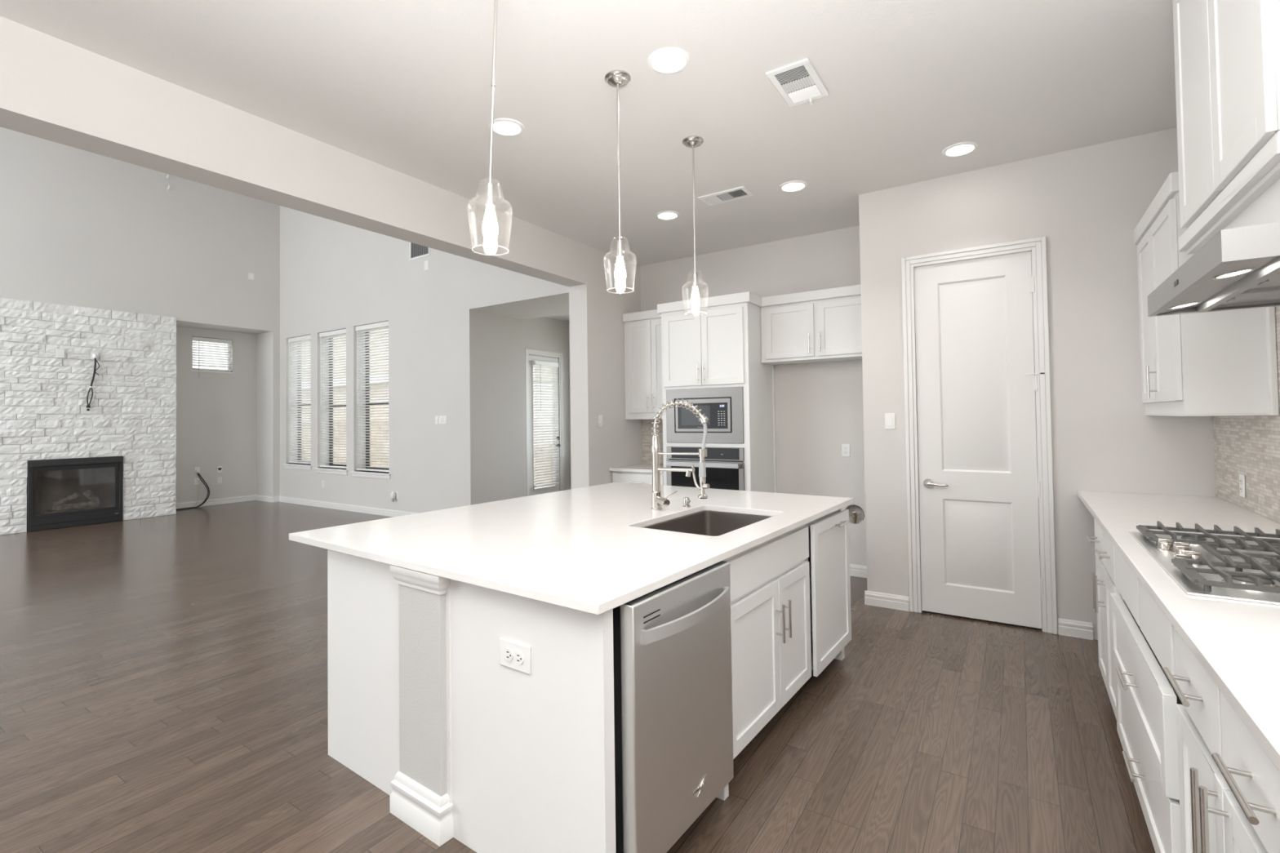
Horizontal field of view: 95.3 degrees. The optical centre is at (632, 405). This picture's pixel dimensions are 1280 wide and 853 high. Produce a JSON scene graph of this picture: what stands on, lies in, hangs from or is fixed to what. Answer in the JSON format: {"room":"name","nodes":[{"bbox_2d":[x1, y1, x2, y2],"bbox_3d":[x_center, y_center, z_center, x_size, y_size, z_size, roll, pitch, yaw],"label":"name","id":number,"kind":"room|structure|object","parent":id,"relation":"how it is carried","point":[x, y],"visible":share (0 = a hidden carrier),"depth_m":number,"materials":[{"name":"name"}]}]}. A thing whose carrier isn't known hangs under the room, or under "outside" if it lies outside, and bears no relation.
{"room":"kitchen","nodes":[
{"label":"kitchen","id":0,"kind":"room"},
{"bbox_2d":[0,126,279,517],"bbox_3d":[-8.944,-1.008,7.295,0.629,5.400,8.308,-2,-2,33],"label":"wall","id":1,"kind":"structure","parent":0,"point":[80,228],"depth_m":8.97,"materials":[{"name":"paint"}]},
{"bbox_2d":[0,297,176,535],"bbox_3d":[-8.193,0.138,7.759,0.060,3.110,3.536,-2,-2,33],"label":"stone surround","id":2,"kind":"object","parent":1,"relation":"attached to","point":[44,415],"visible":1,"depth_m":8.35,"materials":[{"name":"white stone"}]},
{"bbox_2d":[56,348,64,357],"bbox_3d":[-7.942,-0.728,8.105,0.008,0.120,0.085,-2,-2,33],"label":"blank plate","id":3,"kind":"object","parent":2,"relation":"attached to","point":[60,352],"visible":1,"depth_m":8.10,"materials":[{"name":"white"}]},
{"bbox_2d":[91,351,97,359],"bbox_3d":[-7.745,-0.719,8.406,0.055,0.115,0.055,-1,-1,-12],"label":"cable plate","id":4,"kind":"object","parent":2,"relation":"attached to","point":[94,354],"visible":1,"depth_m":8.39,"materials":[{"name":"white"}]},
{"bbox_2d":[86,358,99,410],"bbox_3d":[-7.735,-0.310,8.375,0.054,0.775,0.137,-2,-2,33],"label":"cable","id":5,"kind":"object","parent":4,"relation":"hanging from","point":[95,359],"visible":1,"depth_m":8.36,"materials":[{"name":"grey plastic"}]},
{"bbox_2d":[191,369,233,373],"bbox_3d":[-7.368,-0.591,10.246,0.032,0.025,0.640,-2,-2,33],"label":"sill","id":6,"kind":"structure","parent":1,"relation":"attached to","point":[191,370],"depth_m":10.24,"materials":[{"name":"white"}]},
{"bbox_2d":[255,494,273,502],"bbox_3d":[-6.690,1.686,10.599,0.629,0.100,0.018,-2,-2,33],"label":"baseboard","id":7,"kind":"structure","parent":1,"relation":"attached to","point":[258,497],"depth_m":10.58,"materials":[{"name":"white"}]},
{"bbox_2d":[283,462,311,470],"bbox_3d":[-5.792,1.069,10.258,0.912,0.085,0.225,-2,-2,33],"label":"sill","id":8,"kind":"structure","parent":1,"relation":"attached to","point":[296,466],"depth_m":10.17,"materials":[{"name":"white"}]},
{"bbox_2d":[314,466,347,475],"bbox_3d":[-4.908,1.082,9.675,0.952,0.085,0.225,-2,-2,33],"label":"sill","id":9,"kind":"structure","parent":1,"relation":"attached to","point":[321,470],"depth_m":9.58,"materials":[{"name":"white"}]},
{"bbox_2d":[350,470,391,479],"bbox_3d":[-3.987,1.070,9.068,1.011,0.085,0.225,-2,-2,33],"label":"sill","id":10,"kind":"structure","parent":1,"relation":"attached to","point":[384,475],"depth_m":8.98,"materials":[{"name":"white"}]},
{"bbox_2d":[175,325,256,502],"bbox_3d":[-7.453,0.087,10.191,0.120,3.300,1.808,-2,-2,33],"label":"wall niche","id":11,"kind":"object","parent":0,"point":[216,412],"visible":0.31,"depth_m":10.27,"materials":[{"name":"paint"}]},
{"bbox_2d":[194,466,199,474],"bbox_3d":[-7.466,1.113,10.012,0.058,0.115,0.057,0,-1,-13],"label":"cable plate","id":12,"kind":"object","parent":11,"relation":"attached to","point":[197,469],"visible":1,"depth_m":10.00,"materials":[{"name":"white"}]},
{"bbox_2d":[176,472,209,510],"bbox_3d":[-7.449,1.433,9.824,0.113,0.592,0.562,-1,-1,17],"label":"cable","id":13,"kind":"object","parent":12,"relation":"hanging from","point":[197,473],"visible":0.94,"depth_m":10.01,"materials":[{"name":"grey plastic"}]},
{"bbox_2d":[191,342,230,372],"bbox_3d":[-7.452,-0.893,10.306,0.040,0.585,0.620,-2,-2,33],"label":"window","id":14,"kind":"structure","parent":11,"relation":"attached to","point":[192,343],"depth_m":10.50,"materials":[{"name":"white"}]},
{"bbox_2d":[191,336,231,377],"bbox_3d":[-7.391,-0.828,10.265,0.074,0.706,0.608,-2,-2,33],"label":"window blind","id":15,"kind":"object","parent":14,"relation":"attached to","point":[201,340],"visible":1,"depth_m":10.25,"materials":[{"name":"white plastic"}]},
{"bbox_2d":[175,494,256,508],"bbox_3d":[-7.339,1.685,10.170,0.018,0.100,1.445,-2,-2,33],"label":"baseboard","id":16,"kind":"structure","parent":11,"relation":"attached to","point":[246,498],"depth_m":10.24,"materials":[{"name":"white"}]},
{"bbox_2d":[0,16,642,488],"bbox_3d":[-2.276,-1.192,3.017,0.219,5.400,8.504,-2,-2,33],"label":"wall","id":17,"kind":"structure","parent":0,"point":[53,89],"depth_m":3.46,"materials":[{"name":"paint"}]},
{"bbox_2d":[597,414,602,426],"bbox_3d":[-0.313,0.150,5.727,0.012,0.116,0.070,-2,-2,33],"label":"light switch","id":18,"kind":"object","parent":17,"relation":"attached to","point":[600,416],"visible":1,"depth_m":5.72,"materials":[{"name":"white"}]},
{"bbox_2d":[280,205,568,513],"bbox_3d":[-3.508,-1.046,8.836,8.249,5.400,0.250,-2,-2,33],"label":"wall","id":19,"kind":"structure","parent":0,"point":[335,275],"depth_m":8.63,"materials":[{"name":"paint"}]},
{"bbox_2d":[288,334,311,464],"bbox_3d":[-5.821,-0.100,10.265,0.810,2.229,0.074,-2,-2,33],"label":"window blind","id":20,"kind":"object","parent":19,"relation":"attached to","point":[304,339],"visible":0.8,"depth_m":10.30,"materials":[{"name":"white plastic"}]},
{"bbox_2d":[297,343,311,462],"bbox_3d":[-5.729,-0.094,10.403,0.822,2.245,0.040,-2,-2,33],"label":"window","id":21,"kind":"structure","parent":19,"relation":"attached to","point":[298,344],"depth_m":10.59,"materials":[{"name":"brown metal"}]},
{"bbox_2d":[319,328,346,468],"bbox_3d":[-4.936,-0.107,9.682,0.850,2.269,0.074,-2,-2,33],"label":"window blind","id":22,"kind":"object","parent":19,"relation":"attached to","point":[340,332],"visible":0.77,"depth_m":9.71,"materials":[{"name":"white plastic"}]},
{"bbox_2d":[328,333,346,466],"bbox_3d":[-4.845,-0.101,9.820,0.862,2.285,0.040,-2,-2,33],"label":"window","id":23,"kind":"structure","parent":19,"relation":"attached to","point":[330,445],"depth_m":10.02,"materials":[{"name":"brown metal"}]},
{"bbox_2d":[279,496,418,516],"bbox_3d":[-4.257,1.621,9.134,5.048,0.100,0.018,-2,-2,33],"label":"baseboard","id":24,"kind":"structure","parent":19,"relation":"attached to","point":[390,513],"depth_m":9.34,"materials":[{"name":"white"}]},
{"bbox_2d":[355,320,389,471],"bbox_3d":[-4.016,-0.129,9.075,0.909,2.289,0.074,-2,-2,33],"label":"window blind","id":25,"kind":"object","parent":19,"relation":"attached to","point":[384,324],"visible":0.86,"depth_m":9.09,"materials":[{"name":"white plastic"}]},
{"bbox_2d":[364,326,389,470],"bbox_3d":[-3.925,-0.123,9.213,0.921,2.305,0.040,-2,-2,33],"label":"window","id":26,"kind":"structure","parent":19,"relation":"attached to","point":[366,426],"depth_m":9.43,"materials":[{"name":"brown metal"}]},
{"bbox_2d":[408,241,430,260],"bbox_3d":[-3.067,-2.322,8.405,0.466,0.400,0.023,-2,-2,33],"label":"air vent","id":27,"kind":"object","parent":19,"relation":"attached to","point":[415,251],"visible":0.48,"depth_m":8.43,"materials":[{"name":"white metal"}]},
{"bbox_2d":[424,260,428,271],"bbox_3d":[-2.936,-1.996,8.317,0.095,0.140,0.008,-2,-2,33],"label":"blank plate","id":28,"kind":"object","parent":19,"relation":"attached to","point":[426,263],"visible":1,"depth_m":8.31,"materials":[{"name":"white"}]},
{"bbox_2d":[439,415,447,424],"bbox_3d":[-2.623,0.197,8.080,0.162,0.116,0.012,-2,-2,33],"label":"light switch","id":29,"kind":"object","parent":19,"relation":"attached to","point":[442,419],"visible":1,"depth_m":8.07,"materials":[{"name":"white"}]},
{"bbox_2d":[483,311,526,502],"bbox_3d":[-1.956,0.074,8.428,0.357,3.100,0.802,-2,-2,33],"label":"wall","id":30,"kind":"structure","parent":0,"point":[504,386],"depth_m":8.31,"materials":[{"name":"paint"}]},
{"bbox_2d":[485,297,568,319],"bbox_3d":[-0.803,-1.411,7.687,2.452,0.195,0.802,-2,-2,33],"label":"ceiling","id":31,"kind":"structure","parent":0,"point":[557,307],"depth_m":7.97,"materials":[{"name":"paint"}]},
{"bbox_2d":[524,316,569,490],"bbox_3d":[-1.622,0.091,9.395,0.150,3.100,1.900,-2,-2,33],"label":"wall","id":32,"kind":"structure","parent":0,"point":[544,334],"depth_m":9.86,"materials":[{"name":"paint"}]},
{"bbox_2d":[528,355,559,495],"bbox_3d":[-1.433,0.416,9.529,0.104,2.430,0.730,-2,-2,33],"label":"door","id":33,"kind":"structure","parent":32,"relation":"in","point":[533,491],"depth_m":9.32,"materials":[{"name":"white wood"}]},
{"bbox_2d":[524,348,564,496],"bbox_3d":[-1.426,0.373,9.525,0.027,2.542,0.892,-2,-2,33],"label":"door frame","id":34,"kind":"structure","parent":32,"relation":"attached to","point":[527,351],"depth_m":9.53,"materials":[{"name":"white wood"}]},
{"bbox_2d":[532,360,559,487],"bbox_3d":[-1.396,0.291,9.507,0.074,2.014,0.570,-2,-2,33],"label":"window blind","id":35,"kind":"object","parent":32,"relation":"attached to","point":[554,366],"visible":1,"depth_m":9.50,"materials":[{"name":"white plastic"}]},
{"bbox_2d":[545,313,568,321],"bbox_3d":[-0.267,-1.542,8.768,3.178,0.100,1.590,-2,-2,33],"label":"ceiling","id":36,"kind":"structure","parent":0,"point":[561,317],"depth_m":9.63,"materials":[{"name":"white paint"}]},
{"bbox_2d":[568,321,571,489],"bbox_3d":[0.151,0.066,9.334,3.178,3.100,0.150,-2,-2,33],"label":"wall","id":37,"kind":"structure","parent":0,"point":[568,322],"depth_m":10.06,"materials":[{"name":"paint"}]},
{"bbox_2d":[0,500,1155,852],"bbox_3d":[-3.250,1.596,4.998,13.400,0.060,11.600,-2,-2,33],"label":"floor","id":38,"kind":"structure","parent":0,"point":[164,679],"depth_m":2.70,"materials":[{"name":"brown wood"}]},
{"bbox_2d":[26,456,123,532],"bbox_3d":[-8.016,1.226,8.362,0.541,0.949,0.994,-2,-2,33],"label":"gas fireplace","id":39,"kind":"object","parent":38,"relation":"on","point":[48,481],"visible":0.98,"depth_m":8.38,"materials":[{"name":"black metal"}]},
{"bbox_2d":[53,492,79,505],"bbox_3d":[-8.062,1.338,8.311,0.306,0.200,0.090,0,-1,-23],"label":"log","id":40,"kind":"object","parent":39,"relation":"in","point":[67,498],"visible":0.91,"depth_m":8.29,"materials":[{"name":"ceramic"}]},
{"bbox_2d":[44,506,100,514],"bbox_3d":[-8.040,1.553,8.385,0.340,0.144,0.520,-2,-2,33],"label":"tray","id":41,"kind":"object","parent":39,"relation":"on","point":[50,511],"depth_m":8.25,"materials":[{"name":"black metal"}]},
{"bbox_2d":[52,500,99,511],"bbox_3d":[-7.960,1.433,8.347,0.105,0.095,0.499,-2,-2,33],"label":"log","id":42,"kind":"object","parent":39,"relation":"on","point":[91,504],"visible":1,"depth_m":8.32,"materials":[{"name":"ceramic"}]},
{"bbox_2d":[31,507,120,525],"bbox_3d":[-7.815,1.565,8.225,0.019,0.115,0.936,-2,-2,33],"label":"grille","id":43,"kind":"object","parent":39,"relation":"attached to","point":[103,513],"depth_m":8.21,"materials":[{"name":"black metal"}]},
{"bbox_2d":[83,489,100,503],"bbox_3d":[-7.894,1.340,8.532,0.105,0.235,0.231,-1,-1,4],"label":"log","id":44,"kind":"object","parent":39,"relation":"on","point":[88,494],"visible":0.94,"depth_m":8.48,"materials":[{"name":"ceramic"}]},
{"bbox_2d":[327,508,844,852],"bbox_3d":[-0.043,1.033,2.927,1.517,0.889,2.294,-2,-2,36],"label":"kitchen island","id":45,"kind":"object","parent":38,"relation":"on","point":[477,751],"visible":0.62,"depth_m":1.93,"materials":[{"name":"white wood"}]},
{"bbox_2d":[499,637,530,675],"bbox_3d":[-0.365,0.774,1.804,0.137,0.084,0.011,-2,-2,36],"label":"wall outlet","id":46,"kind":"object","parent":45,"relation":"attached to","point":[513,655],"visible":1,"depth_m":1.80,"materials":[{"name":"white plastic"}]},
{"bbox_2d":[503,648,513,661],"bbox_3d":[-0.385,0.774,1.816,0.040,0.040,0.004,-2,-2,36],"label":"socket","id":47,"kind":"object","parent":46,"relation":"attached to","point":[508,652],"depth_m":1.81,"materials":[{"name":"grey plastic"}]},
{"bbox_2d":[514,651,524,664],"bbox_3d":[-0.347,0.773,1.788,0.040,0.040,0.004,-2,-2,36],"label":"socket","id":48,"kind":"object","parent":46,"relation":"attached to","point":[518,655],"depth_m":1.79,"materials":[{"name":"grey plastic"}]},
{"bbox_2d":[288,482,853,615],"bbox_3d":[-0.106,0.575,3.041,1.786,0.030,2.393,-2,-2,36],"label":"island countertop","id":49,"kind":"structure","parent":45,"relation":"on","point":[588,549],"depth_m":2.40,"materials":[{"name":"white stone"}]},
{"bbox_2d":[650,398,710,510],"bbox_3d":[0.236,0.260,3.053,0.358,0.593,0.093,-2,-2,36],"label":"kitchen faucet","id":50,"kind":"object","parent":49,"relation":"on","point":[657,500],"visible":1,"depth_m":3.07,"materials":[{"name":"silver metal"}]},
{"bbox_2d":[682,497,690,507],"bbox_3d":[0.300,0.533,3.217,0.053,0.052,0.048,-2,-2,36],"label":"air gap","id":51,"kind":"object","parent":49,"relation":"on","point":[686,500],"visible":1,"depth_m":3.20,"materials":[{"name":"silver metal"}]},
{"bbox_2d":[642,510,770,536],"bbox_3d":[0.380,0.691,2.843,0.492,0.222,0.767,-2,-2,36],"label":"sink","id":52,"kind":"object","parent":49,"relation":"in","point":[711,523],"visible":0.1,"depth_m":3.17,"materials":[{"name":"silver metal"}]},
{"bbox_2d":[724,524,811,759],"bbox_3d":[0.372,0.968,2.746,0.706,0.778,0.919,-2,-2,36],"label":"base cabinet","id":53,"kind":"object","parent":45,"relation":"in","point":[771,615],"visible":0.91,"depth_m":2.52,"materials":[{"name":"white wood"}]},
{"bbox_2d":[805,509,851,676],"bbox_3d":[0.833,0.979,3.360,0.726,0.785,0.612,-2,-2,36],"label":"base cabinet","id":54,"kind":"object","parent":45,"relation":"in","point":[828,559],"visible":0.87,"depth_m":3.15,"materials":[{"name":"white wood"}]},
{"bbox_2d":[612,471,663,484],"bbox_3d":[0.203,1.096,5.915,0.614,0.888,0.642,-2,-2,33],"label":"base cabinet","id":55,"kind":"object","parent":38,"relation":"on","point":[617,477],"visible":0.13,"depth_m":5.71,"materials":[{"name":"white wood"}]},
{"bbox_2d":[608,463,663,473],"bbox_3d":[0.200,0.635,5.930,0.618,0.030,0.630,-2,-2,33],"label":"countertop","id":56,"kind":"structure","parent":55,"relation":"on","point":[641,468],"depth_m":5.79,"materials":[{"name":"white stone"}]},
{"bbox_2d":[613,560,733,852],"bbox_3d":[-0.045,1.014,2.036,0.668,0.886,0.600,-2,-2,36],"label":"dishwasher","id":57,"kind":"object","parent":38,"relation":"on","point":[672,642],"visible":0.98,"depth_m":1.78,"materials":[{"name":"silver metal"}]},
{"bbox_2d":[613,605,622,852],"bbox_3d":[-0.086,0.971,2.067,0.568,0.775,0.576,-2,-2,36],"label":"tub","id":58,"kind":"object","parent":57,"relation":"in","point":[617,611],"depth_m":1.68,"materials":[{"name":"black metal"}]},
{"bbox_2d":[657,291,776,493],"bbox_3d":[0.805,0.277,5.507,0.926,2.492,0.678,-2,-2,33],"label":"oven tower","id":59,"kind":"object","parent":38,"relation":"on","point":[722,347],"visible":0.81,"depth_m":5.25,"materials":[{"name":"white wood"}]},
{"bbox_2d":[666,386,743,443],"bbox_3d":[0.730,0.092,5.408,0.767,0.494,0.334,-2,-2,33],"label":"microwave","id":60,"kind":"object","parent":59,"relation":"in","point":[725,424],"visible":0.98,"depth_m":5.24,"materials":[{"name":"silver metal"}]},
{"bbox_2d":[666,446,744,490],"bbox_3d":[0.784,0.739,5.463,0.767,0.726,0.628,-2,-2,33],"label":"wall oven","id":61,"kind":"object","parent":59,"relation":"in","point":[725,466],"visible":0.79,"depth_m":5.20,"materials":[{"name":"silver metal"}]},
{"bbox_2d":[1086,518,1122,719],"bbox_3d":[2.436,0.992,2.546,0.661,0.888,0.745,-2,-2,33],"label":"base cabinet","id":62,"kind":"object","parent":38,"relation":"on","point":[1104,577],"visible":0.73,"depth_m":2.69,"materials":[{"name":"white wood"}]},
{"bbox_2d":[1110,546,1182,852],"bbox_3d":[1.924,0.982,1.788,0.679,0.888,1.085,-2,-2,33],"label":"base cabinet","id":63,"kind":"object","parent":38,"relation":"on","point":[1143,636],"visible":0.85,"depth_m":1.79,"materials":[{"name":"white wood"}]},
{"bbox_2d":[1076,490,1279,771],"bbox_3d":[2.005,0.522,1.890,0.638,0.030,3.875,-2,-2,33],"label":"countertop","id":64,"kind":"structure","parent":63,"relation":"on","point":[1237,643],"depth_m":1.43,"materials":[{"name":"white stone"}]},
{"bbox_2d":[1128,520,1279,604],"bbox_3d":[1.966,0.477,1.825,0.519,0.058,0.973,-2,-2,33],"label":"gas cooktop","id":65,"kind":"object","parent":64,"relation":"in","point":[1246,568],"visible":1,"depth_m":1.81,"materials":[{"name":"silver metal"}]},
{"bbox_2d":[1162,627,1279,852],"bbox_3d":[1.402,0.971,0.979,0.661,0.888,0.830,-2,-2,33],"label":"base cabinet","id":66,"kind":"object","parent":38,"relation":"on","point":[1229,786],"visible":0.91,"depth_m":1.15,"materials":[{"name":"white wood"}]},
{"bbox_2d":[0,0,1177,266],"bbox_3d":[-0.404,-1.680,1.786,4.681,0.100,8.500,-2,-2,33],"label":"ceiling","id":67,"kind":"structure","parent":0,"point":[404,86],"depth_m":2.95,"materials":[{"name":"white paint"}]},
{"bbox_2d":[471,0,508,255],"bbox_3d":[-0.524,-1.094,2.151,0.172,1.052,0.163,-2,-2,33],"label":"pendant light","id":68,"kind":"object","parent":67,"relation":"hanging from","point":[490,226],"visible":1,"depth_m":2.14,"materials":[{"name":"clear glass"}]},
{"bbox_2d":[484,182,495,207],"bbox_3d":[-0.523,-0.773,2.147,0.036,0.079,0.036,-2,-2,33],"label":"socket","id":69,"kind":"object","parent":68,"relation":"attached to","point":[489,202],"depth_m":2.13,"materials":[{"name":"silver metal"}]},
{"bbox_2d":[488,117,524,136],"bbox_3d":[-0.718,-1.587,3.334,0.200,0.010,0.200,-2,-2,33],"label":"recessed light","id":70,"kind":"object","parent":67,"relation":"in","point":[503,126],"visible":0.88,"depth_m":3.32,"materials":[{"name":"white plastic"}]},
{"bbox_2d":[604,70,634,293],"bbox_3d":[-0.065,-1.085,2.855,0.163,1.052,0.163,0,-1,-27],"label":"pendant light","id":71,"kind":"object","parent":67,"relation":"hanging from","point":[615,78],"visible":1,"depth_m":2.84,"materials":[{"name":"clear glass"}]},
{"bbox_2d":[616,240,623,257],"bbox_3d":[-0.061,-0.763,2.848,0.036,0.079,0.036,-2,-2,33],"label":"socket","id":72,"kind":"object","parent":71,"relation":"attached to","point":[620,254],"depth_m":2.83,"materials":[{"name":"silver metal"}]},
{"bbox_2d":[655,210,679,219],"bbox_3d":[0.289,-1.567,4.816,0.200,0.010,0.200,-2,-2,33],"label":"recessed light","id":73,"kind":"object","parent":67,"relation":"in","point":[666,215],"visible":1,"depth_m":4.80,"materials":[{"name":"white plastic"}]},
{"bbox_2d":[647,47,689,74],"bbox_3d":[0.170,-1.612,2.736,0.200,0.010,0.200,-2,-2,33],"label":"recessed light","id":74,"kind":"object","parent":67,"relation":"in","point":[666,60],"visible":1,"depth_m":2.73,"materials":[{"name":"white plastic"}]},
{"bbox_2d":[682,135,706,315],"bbox_3d":[0.373,-1.076,3.519,0.163,1.052,0.163,0,-1,-27],"label":"pendant light","id":75,"kind":"object","parent":67,"relation":"hanging from","point":[693,141],"visible":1,"depth_m":3.51,"materials":[{"name":"grey metal"}]},
{"bbox_2d":[692,272,697,287],"bbox_3d":[0.377,-0.755,3.512,0.036,0.079,0.036,-2,-2,33],"label":"socket","id":76,"kind":"object","parent":75,"relation":"attached to","point":[695,279],"depth_m":3.50,"materials":[{"name":"silver metal"}]},
{"bbox_2d":[697,186,753,205],"bbox_3d":[0.705,-1.581,4.413,0.376,0.012,0.200,-2,-2,33],"label":"ceiling vent","id":77,"kind":"object","parent":67,"relation":"in","point":[731,194],"visible":1,"depth_m":4.41,"materials":[{"name":"white metal"}]},
{"bbox_2d":[778,180,807,191],"bbox_3d":[1.169,-1.592,4.243,0.200,0.010,0.200,-2,-2,33],"label":"recessed light","id":78,"kind":"object","parent":67,"relation":"in","point":[793,185],"visible":1,"depth_m":4.23,"materials":[{"name":"white plastic"}]},
{"bbox_2d":[765,57,828,106],"bbox_3d":[0.834,-1.606,2.937,0.211,0.030,0.370,-2,-2,33],"label":"ceiling vent","id":79,"kind":"object","parent":67,"relation":"in","point":[797,82],"visible":1,"depth_m":2.92,"materials":[{"name":"white"}]},
{"bbox_2d":[942,141,977,156],"bbox_3d":[2.069,-1.616,3.688,0.200,0.010,0.200,-2,-2,33],"label":"recessed light","id":80,"kind":"object","parent":67,"relation":"in","point":[961,148],"visible":1,"depth_m":3.68,"materials":[{"name":"white plastic"}]},
{"bbox_2d":[640,225,866,565],"bbox_3d":[2.010,-0.043,5.197,4.482,3.086,0.120,-2,-2,33],"label":"wall","id":81,"kind":"structure","parent":0,"point":[819,408],"depth_m":5.39,"materials":[{"name":"paint"}]},
{"bbox_2d":[622,309,662,419],"bbox_3d":[0.251,-0.412,6.053,0.614,1.103,0.392,-2,-2,33],"label":"upper cabinet","id":82,"kind":"object","parent":81,"relation":"attached to","point":[642,330],"visible":0.66,"depth_m":5.97,"materials":[{"name":"white wood"}]},
{"bbox_2d":[642,418,663,464],"bbox_3d":[0.369,0.383,6.197,0.618,0.480,0.008,-2,-2,33],"label":"backsplash","id":83,"kind":"structure","parent":81,"relation":"attached to","point":[647,425],"depth_m":6.32,"materials":[{"name":"tile"}]},
{"bbox_2d":[760,284,862,364],"bbox_3d":[1.640,-0.693,5.152,0.956,0.588,0.372,-2,-2,33],"label":"upper cabinet","id":84,"kind":"object","parent":81,"relation":"attached to","point":[824,325],"visible":0.82,"depth_m":5.04,"materials":[{"name":"white wood"}]},
{"bbox_2d":[841,444,849,457],"bbox_3d":[1.897,0.398,5.188,0.070,0.114,0.009,-2,-2,33],"label":"wall outlet","id":85,"kind":"object","parent":81,"relation":"attached to","point":[845,447],"visible":1,"depth_m":5.19,"materials":[{"name":"white plastic"}]},
{"bbox_2d":[845,504,864,524],"bbox_3d":[1.978,0.960,5.181,0.246,0.240,0.089,-2,-2,33],"label":"water valve","id":86,"kind":"object","parent":81,"relation":"attached to","point":[856,514],"visible":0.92,"depth_m":5.21,"materials":[{"name":"metal"}]},
{"bbox_2d":[849,564,866,577],"bbox_3d":[1.768,1.454,5.254,0.962,0.100,0.018,-2,-2,33],"label":"baseboard","id":87,"kind":"structure","parent":81,"relation":"attached to","point":[858,571],"depth_m":5.11,"materials":[{"name":"white"}]},
{"bbox_2d":[858,127,1215,639],"bbox_3d":[2.568,-0.079,3.922,1.910,3.086,0.120,-2,-2,33],"label":"wall","id":88,"kind":"structure","parent":0,"point":[1088,202],"depth_m":3.71,"materials":[{"name":"paint"}]},
{"bbox_2d":[864,590,909,611],"bbox_3d":[1.865,1.432,4.283,0.303,0.100,0.018,-2,-2,33],"label":"baseboard","id":89,"kind":"structure","parent":88,"relation":"attached to","point":[871,598],"depth_m":4.28,"materials":[{"name":"white"}]},
{"bbox_2d":[884,413,895,429],"bbox_3d":[1.891,0.115,4.287,0.070,0.116,0.012,-2,-2,33],"label":"light switch","id":90,"kind":"object","parent":88,"relation":"attached to","point":[890,420],"visible":1,"depth_m":4.29,"materials":[{"name":"white plastic"}]},
{"bbox_2d":[901,235,1057,634],"bbox_3d":[2.367,0.193,4.037,0.860,2.559,0.144,-2,-2,33],"label":"door frame","id":91,"kind":"structure","parent":88,"relation":"attached to","point":[1038,250],"depth_m":3.83,"materials":[{"name":"white wood"}]},
{"bbox_2d":[913,251,1045,628],"bbox_3d":[2.363,0.223,3.973,0.766,2.462,0.107,-2,-2,33],"label":"door","id":92,"kind":"structure","parent":88,"relation":"in","point":[980,489],"depth_m":3.99,"materials":[{"name":"white wood"}]},
{"bbox_2d":[1057,617,1093,639],"bbox_3d":[2.788,1.406,3.675,0.176,0.100,0.018,-2,-2,33],"label":"baseboard","id":93,"kind":"structure","parent":88,"relation":"attached to","point":[1069,628],"depth_m":3.67,"materials":[{"name":"white"}]},
{"bbox_3d":[1.550,-0.140,0.537,0.120,3.086,8.600,-2,-2,33],"label":"wall","id":94,"kind":"structure","parent":0,"visible":0},
{"bbox_2d":[1133,171,1279,416],"bbox_3d":[2.891,-0.512,3.026,0.360,1.127,1.025,-2,-2,33],"label":"upper cabinet","id":95,"kind":"object","parent":94,"relation":"attached to","point":[1215,363],"visible":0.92,"depth_m":2.68,"materials":[{"name":"white wood"}]},
{"bbox_2d":[1172,0,1279,254],"bbox_3d":[2.041,-1.065,1.789,0.391,1.191,1.060,-2,-2,33],"label":"upper cabinet","id":96,"kind":"object","parent":94,"relation":"attached to","point":[1227,52],"visible":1,"depth_m":1.81,"materials":[{"name":"white wood"}]},
{"bbox_2d":[1147,222,1279,316],"bbox_3d":[2.050,-0.423,1.862,0.473,0.088,1.053,-2,-2,33],"label":"range hood","id":97,"kind":"object","parent":96,"relation":"attached to","point":[1237,268],"visible":1,"depth_m":1.82,"materials":[{"name":"silver metal"}]},
{"bbox_2d":[1168,301,1201,309],"bbox_3d":[2.120,-0.386,2.243,0.094,0.021,0.094,-2,-2,33],"label":"lamp","id":98,"kind":"object","parent":97,"relation":"on","point":[1189,304],"depth_m":2.23,"materials":[{"name":"white"}]},
{"bbox_2d":[1211,267,1256,279],"bbox_3d":[1.784,-0.393,1.734,0.094,0.021,0.094,-2,-2,33],"label":"lamp","id":99,"kind":"object","parent":97,"relation":"on","point":[1241,271],"depth_m":1.73,"materials":[{"name":"white"}]},
{"bbox_2d":[1213,306,1279,523],"bbox_3d":[2.262,0.009,1.726,0.008,0.980,3.873,-2,-2,33],"label":"backsplash","id":100,"kind":"structure","parent":94,"relation":"attached to","point":[1248,446],"depth_m":2.81,"materials":[{"name":"tile"}]},
{"bbox_2d":[1239,473,1245,497],"bbox_3d":[3.048,0.400,2.920,0.009,0.114,0.070,-2,-2,33],"label":"wall outlet","id":101,"kind":"object","parent":100,"relation":"attached to","point":[1242,477],"visible":1,"depth_m":2.91,"materials":[{"name":"white plastic"}]},
{"label":"outside","id":102,"kind":"structure","parent":0,"visible":0},
{"bbox_3d":[-6.327,2.186,22.114,55.000,0.100,50.000,-2,-2,33],"label":"ground","id":103,"kind":"structure","parent":102,"visible":0},
{"bbox_2d":[301,328,552,420],"bbox_3d":[-13.692,-0.754,30.605,20.100,6.350,8.800,-2,-2,33],"label":"neighbor house","id":104,"kind":"structure","parent":103,"relation":"on","point":[380,415],"depth_m":25.27,"materials":[{"name":"white"}]},
{"bbox_2d":[301,417,553,485],"bbox_3d":[-11.304,1.357,20.052,25.000,1.600,0.060,-2,-2,33],"label":"fence","id":105,"kind":"object","parent":103,"relation":"on","point":[371,440],"visible":0.05,"depth_m":17.62,"materials":[{"name":"brown wood"}]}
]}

